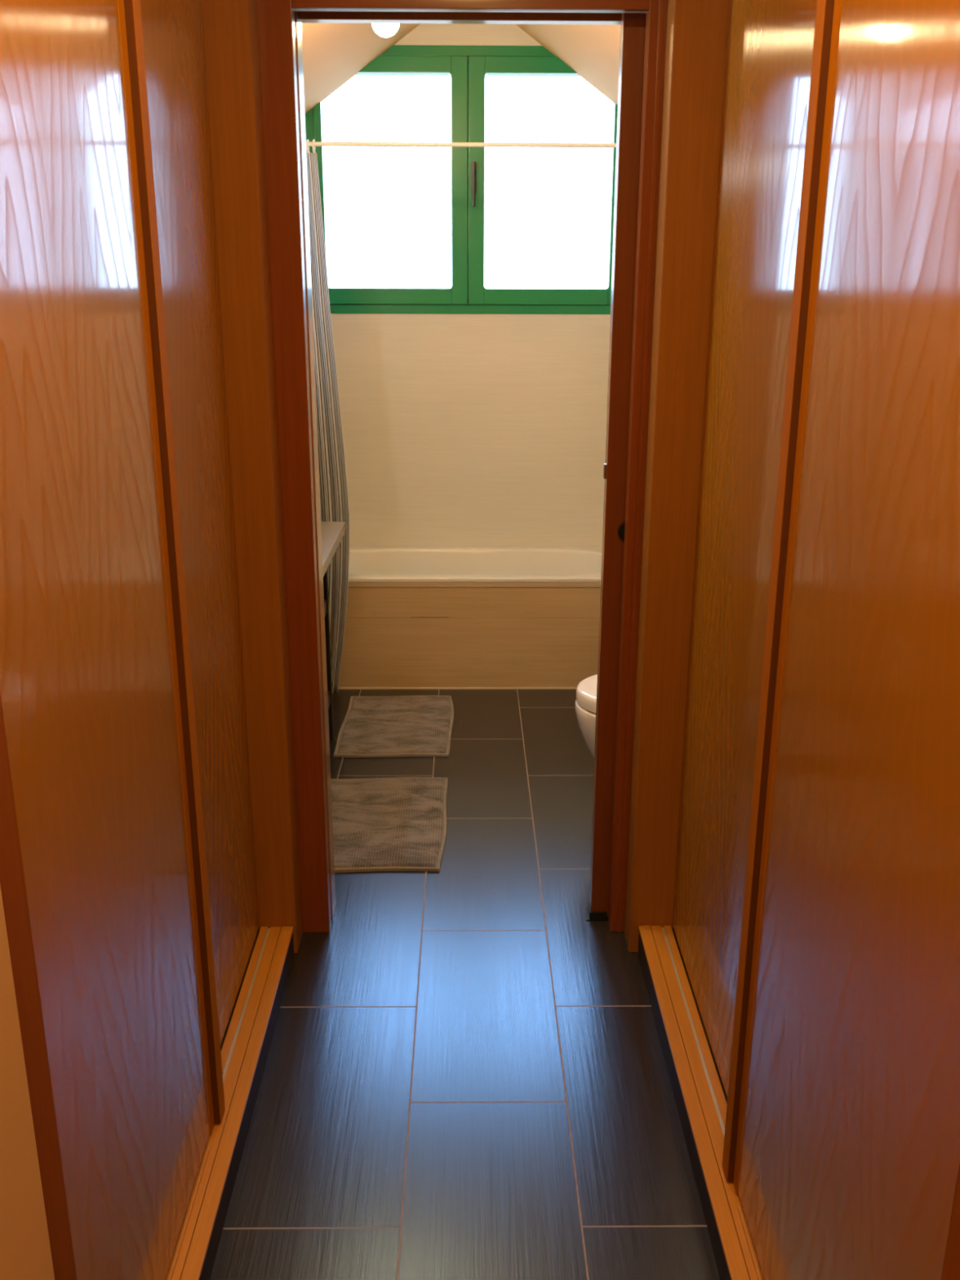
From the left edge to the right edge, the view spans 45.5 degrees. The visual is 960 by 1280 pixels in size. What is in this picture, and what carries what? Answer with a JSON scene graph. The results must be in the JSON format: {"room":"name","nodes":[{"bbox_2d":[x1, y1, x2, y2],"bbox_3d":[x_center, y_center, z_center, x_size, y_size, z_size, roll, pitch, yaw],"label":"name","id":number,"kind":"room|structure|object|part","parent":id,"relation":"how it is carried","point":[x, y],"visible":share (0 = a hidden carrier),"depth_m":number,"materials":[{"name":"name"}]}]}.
{"room":"closet hallway","nodes":[
{"label":"closet hallway","id":0,"kind":"room"},
{"bbox_2d":[0,885,54,1279],"bbox_3d":[-0.798,0.107,0.618,0.716,2.420,3.730,0,17,-1],"label":"wall","id":1,"kind":"structure","parent":0,"point":[25,1254],"depth_m":1.10,"materials":[{"name":"paint"}]},
{"bbox_2d":[257,0,667,932],"bbox_3d":[-0.007,-0.365,2.492,0.842,2.200,0.139,0,17,-1],"label":"door frame","id":2,"kind":"structure","parent":1,"relation":"attached to","point":[276,27],"depth_m":2.37,"materials":[{"name":"brown wood"}]},
{"bbox_2d":[305,23,610,546],"bbox_3d":[-0.048,-1.315,4.594,2.000,2.750,0.220,0,17,-1],"label":"wall","id":3,"kind":"structure","parent":0,"point":[460,430],"depth_m":4.62,"materials":[{"name":"beige paint"}]},
{"bbox_2d":[305,44,617,314],"bbox_3d":[-0.046,-1.737,4.364,1.216,0.949,0.146,0,17,-1],"label":"window","id":4,"kind":"structure","parent":3,"relation":"in","point":[468,67],"depth_m":4.34,"materials":[{"name":"green wood"}]},
{"bbox_3d":[-0.335,-1.738,4.365,0.575,0.876,0.076,0,17,-1],"label":"sash","id":5,"kind":"part","parent":4,"relation":"part of","materials":[{"name":"green"}]},
{"bbox_3d":[-0.023,-1.748,4.321,0.017,0.110,0.010,0,17,-1],"label":"handle plate","id":6,"kind":"part","parent":4,"relation":"part of","materials":[{"name":"grey"}]},
{"bbox_3d":[-0.023,-1.716,4.310,0.014,0.157,0.030,0,17,-1],"label":"handle","id":7,"kind":"part","parent":4,"relation":"part of","materials":[{"name":"grey"}]},
{"bbox_3d":[0.243,-1.738,4.372,0.575,0.876,0.076,0,17,-1],"label":"sash","id":8,"kind":"part","parent":4,"relation":"part of","materials":[{"name":"green"}]},
{"bbox_2d":[301,22,620,114],"bbox_3d":[-0.034,-1.766,3.204,2.000,0.825,2.161,0,17,-1],"label":"ceiling","id":9,"kind":"structure","parent":0,"point":[334,53],"depth_m":3.88,"materials":[{"name":"white paint"}]},
{"bbox_2d":[372,23,399,37],"bbox_3d":[-0.244,-1.705,2.921,0.072,0.298,0.072,0,17,-1],"label":"pendant bulb","id":10,"kind":"object","parent":9,"relation":"hanging from","point":[385,30],"visible":0.43,"depth_m":2.94,"materials":[{"name":"white glass"}]},
{"bbox_2d":[209,688,720,1279],"bbox_3d":[-0.022,0.968,2.087,2.300,0.100,6.200,0,17,-1],"label":"floor","id":11,"kind":"structure","parent":0,"point":[465,1077],"depth_m":2.27,"materials":[{"name":"black tile"}]},
{"bbox_2d":[0,0,302,1279],"bbox_3d":[-0.746,-0.229,1.689,0.663,2.419,1.464,0,17,-1],"label":"wardrobe","id":12,"kind":"object","parent":11,"relation":"on","point":[150,876],"visible":1,"depth_m":1.55,"materials":[{"name":"oak"},{"name":"oak veneer"}]},
{"bbox_3d":[-0.489,-0.022,1.031,0.061,2.419,0.080,0,17,-1],"label":"post","id":13,"kind":"part","parent":12,"relation":"part of","materials":[{"name":"brown wood"}]},
{"bbox_3d":[-0.478,-0.070,1.380,0.030,2.138,0.611,0,17,-1],"label":"sliding door","id":14,"kind":"part","parent":12,"relation":"part of","materials":[{"name":"brown wood"}]},
{"bbox_3d":[-0.476,-0.169,1.704,0.042,2.144,0.066,0,17,-1],"label":"edge pull","id":15,"kind":"part","parent":12,"relation":"part of","materials":[{"name":"brown wood"}]},
{"bbox_3d":[-0.517,-0.243,1.942,0.030,2.145,0.794,0,17,-1],"label":"sliding door","id":16,"kind":"part","parent":12,"relation":"part of","materials":[{"name":"brown wood"}]},
{"bbox_2d":[320,521,345,740],"bbox_3d":[-0.638,0.133,3.319,0.410,0.750,1.065,0,17,-1],"label":"stand","id":17,"kind":"object","parent":11,"relation":"on","point":[332,532],"visible":0.02,"depth_m":3.71,"materials":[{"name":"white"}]},
{"bbox_2d":[324,599,327,616],"bbox_3d":[-0.666,0.031,3.303,0.334,0.045,0.955,0,17,-1],"label":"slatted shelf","id":18,"kind":"object","parent":17,"relation":"attached to","point":[325,600],"depth_m":3.74,"materials":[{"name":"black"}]},
{"bbox_3d":[-0.514,-0.004,3.809,0.028,0.718,0.030,0,17,-1],"label":"leg","id":19,"kind":"part","parent":17,"relation":"part of","materials":[{"name":"black"}]},
{"bbox_2d":[327,690,330,709],"bbox_3d":[-0.667,0.336,3.398,0.334,0.045,0.955,0,17,-1],"label":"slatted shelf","id":20,"kind":"object","parent":17,"relation":"attached to","point":[328,691],"depth_m":3.83,"materials":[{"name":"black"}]},
{"bbox_2d":[320,521,345,576],"bbox_3d":[-0.637,-0.210,3.212,0.410,0.032,1.065,0,17,-1],"label":"countertop","id":21,"kind":"structure","parent":17,"relation":"on","point":[332,532],"depth_m":3.49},
{"bbox_2d":[330,777,448,872],"bbox_3d":[-0.304,0.521,3.312,0.432,0.015,0.606,0,17,-1],"label":"bath mat","id":22,"kind":"object","parent":11,"relation":"on","point":[397,824],"visible":0.8,"depth_m":3.28,"materials":[{"name":"beige fabric"}]},
{"bbox_2d":[333,695,453,757],"bbox_3d":[-0.291,0.295,4.034,0.402,0.015,0.575,0,17,-1],"label":"bath mat","id":23,"kind":"object","parent":11,"relation":"on","point":[405,726],"visible":1,"depth_m":3.99,"materials":[{"name":"beige fabric"}]},
{"bbox_2d":[338,546,601,688],"bbox_3d":[-0.048,-0.100,4.581,1.286,0.441,0.529,0,17,-1],"label":"bathtub","id":24,"kind":"object","parent":11,"relation":"on","point":[417,617],"visible":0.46,"depth_m":4.35,"materials":[{"name":"white plastic"}]},
{"bbox_3d":[-0.045,-0.209,4.281,1.286,0.019,0.018,0,17,-1],"label":"tile trim","id":25,"kind":"part","parent":24,"relation":"part of","materials":[{"name":"beige"}]},
{"bbox_2d":[584,902,606,920],"bbox_3d":[0.285,0.671,2.830,0.050,0.022,0.050,0,17,-1],"label":"guide","id":26,"kind":"object","parent":11,"relation":"on","point":[589,915],"visible":0.89,"depth_m":2.81,"materials":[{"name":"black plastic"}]},
{"bbox_2d":[624,0,959,1279],"bbox_3d":[0.702,-0.198,1.604,0.684,2.419,1.674,0,17,-1],"label":"wardrobe","id":27,"kind":"object","parent":11,"relation":"on","point":[792,917],"visible":1,"depth_m":1.49,"materials":[{"name":"brown wood"}]},
{"bbox_3d":[0.469,-0.222,1.885,0.030,2.145,0.936,0,17,-1],"label":"sliding door","id":28,"kind":"part","parent":27,"relation":"part of","materials":[{"name":"brown wood"}]},
{"bbox_3d":[0.433,-0.126,1.578,0.042,2.144,0.066,0,17,-1],"label":"edge pull","id":29,"kind":"part","parent":27,"relation":"part of","materials":[{"name":"brown wood"}]},
{"bbox_3d":[0.442,-0.018,1.225,0.030,2.138,0.674,0,17,-1],"label":"sliding door","id":30,"kind":"part","parent":27,"relation":"part of","materials":[{"name":"brown wood"}]},
{"bbox_3d":[0.461,0.041,0.843,0.061,2.419,0.085,0,17,-1],"label":"post","id":31,"kind":"part","parent":27,"relation":"part of","materials":[{"name":"brown wood"}]},
{"bbox_3d":[-0.025,-0.628,2.414,2.300,2.750,0.122,0,17,-1],"label":"doorway","id":32,"kind":"structure","parent":0,"visible":0},
{"bbox_2d":[589,13,646,916],"bbox_3d":[0.622,-0.284,2.532,0.703,2.013,0.040,0,17,-1],"label":"door","id":33,"kind":"structure","parent":32,"relation":"attached to","point":[633,24],"depth_m":2.46,"materials":[{"name":"brown wood"}]},
{"bbox_3d":[0.328,-0.240,2.524,0.048,0.048,0.004,0,17,-1],"label":"finger pull","id":34,"kind":"part","parent":33,"relation":"part of","materials":[{"name":"black plastic"}]},
{"bbox_3d":[-0.859,-0.795,3.517,0.355,2.400,2.131,0,17,-1],"label":"wall","id":35,"kind":"structure","parent":0,"visible":0},
{"bbox_2d":[306,142,616,147],"bbox_3d":[-0.040,-1.632,3.769,1.290,0.040,0.040,0,17,-1],"label":"curtain rod","id":36,"kind":"object","parent":35,"relation":"attached to","point":[309,144],"visible":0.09,"depth_m":3.76,"materials":[{"name":"white metal"}]},
{"bbox_2d":[306,139,309,154],"bbox_3d":[-0.567,-1.623,3.766,0.005,0.047,0.047,0,17,-1],"label":"curtain ring","id":37,"kind":"object","parent":36,"relation":"hanging from","point":[307,140],"visible":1,"depth_m":3.75,"materials":[{"name":"white plastic"}]},
{"bbox_2d":[312,139,315,154],"bbox_3d":[-0.547,-1.623,3.766,0.005,0.047,0.047,0,17,-1],"label":"curtain ring","id":38,"kind":"object","parent":36,"relation":"hanging from","point":[313,140],"visible":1,"depth_m":3.75,"materials":[{"name":"white plastic"}]},
{"bbox_2d":[306,152,349,693],"bbox_3d":[-0.567,-0.700,4.006,0.208,1.867,0.097,0,17,-1],"label":"shower curtain","id":39,"kind":"object","parent":36,"relation":"hanging from","point":[333,484],"visible":0.31,"depth_m":4.00,"materials":[{"name":"fabric"}]},
{"bbox_3d":[0.785,-0.795,3.534,0.355,2.400,2.131,0,17,-1],"label":"wall","id":40,"kind":"structure","parent":0,"visible":0},
{"bbox_2d":[574,674,597,758],"bbox_3d":[0.514,0.308,3.195,0.505,0.378,0.368,0,17,-1],"label":"toilet","id":41,"kind":"object","parent":40,"relation":"attached to","point":[586,690],"visible":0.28,"depth_m":3.10,"materials":[{"name":"white ceramic"}]},
{"bbox_3d":[0.514,0.330,3.202,0.505,0.332,0.368,0,17,-1],"label":"bowl","id":42,"kind":"part","parent":41,"relation":"part of","materials":[{"name":"white ceramic"}]},
{"bbox_3d":[0.498,0.148,3.144,0.468,0.042,0.362,0,17,-1],"label":"lid","id":43,"kind":"part","parent":41,"relation":"part of","materials":[{"name":"white plastic"}]}
]}

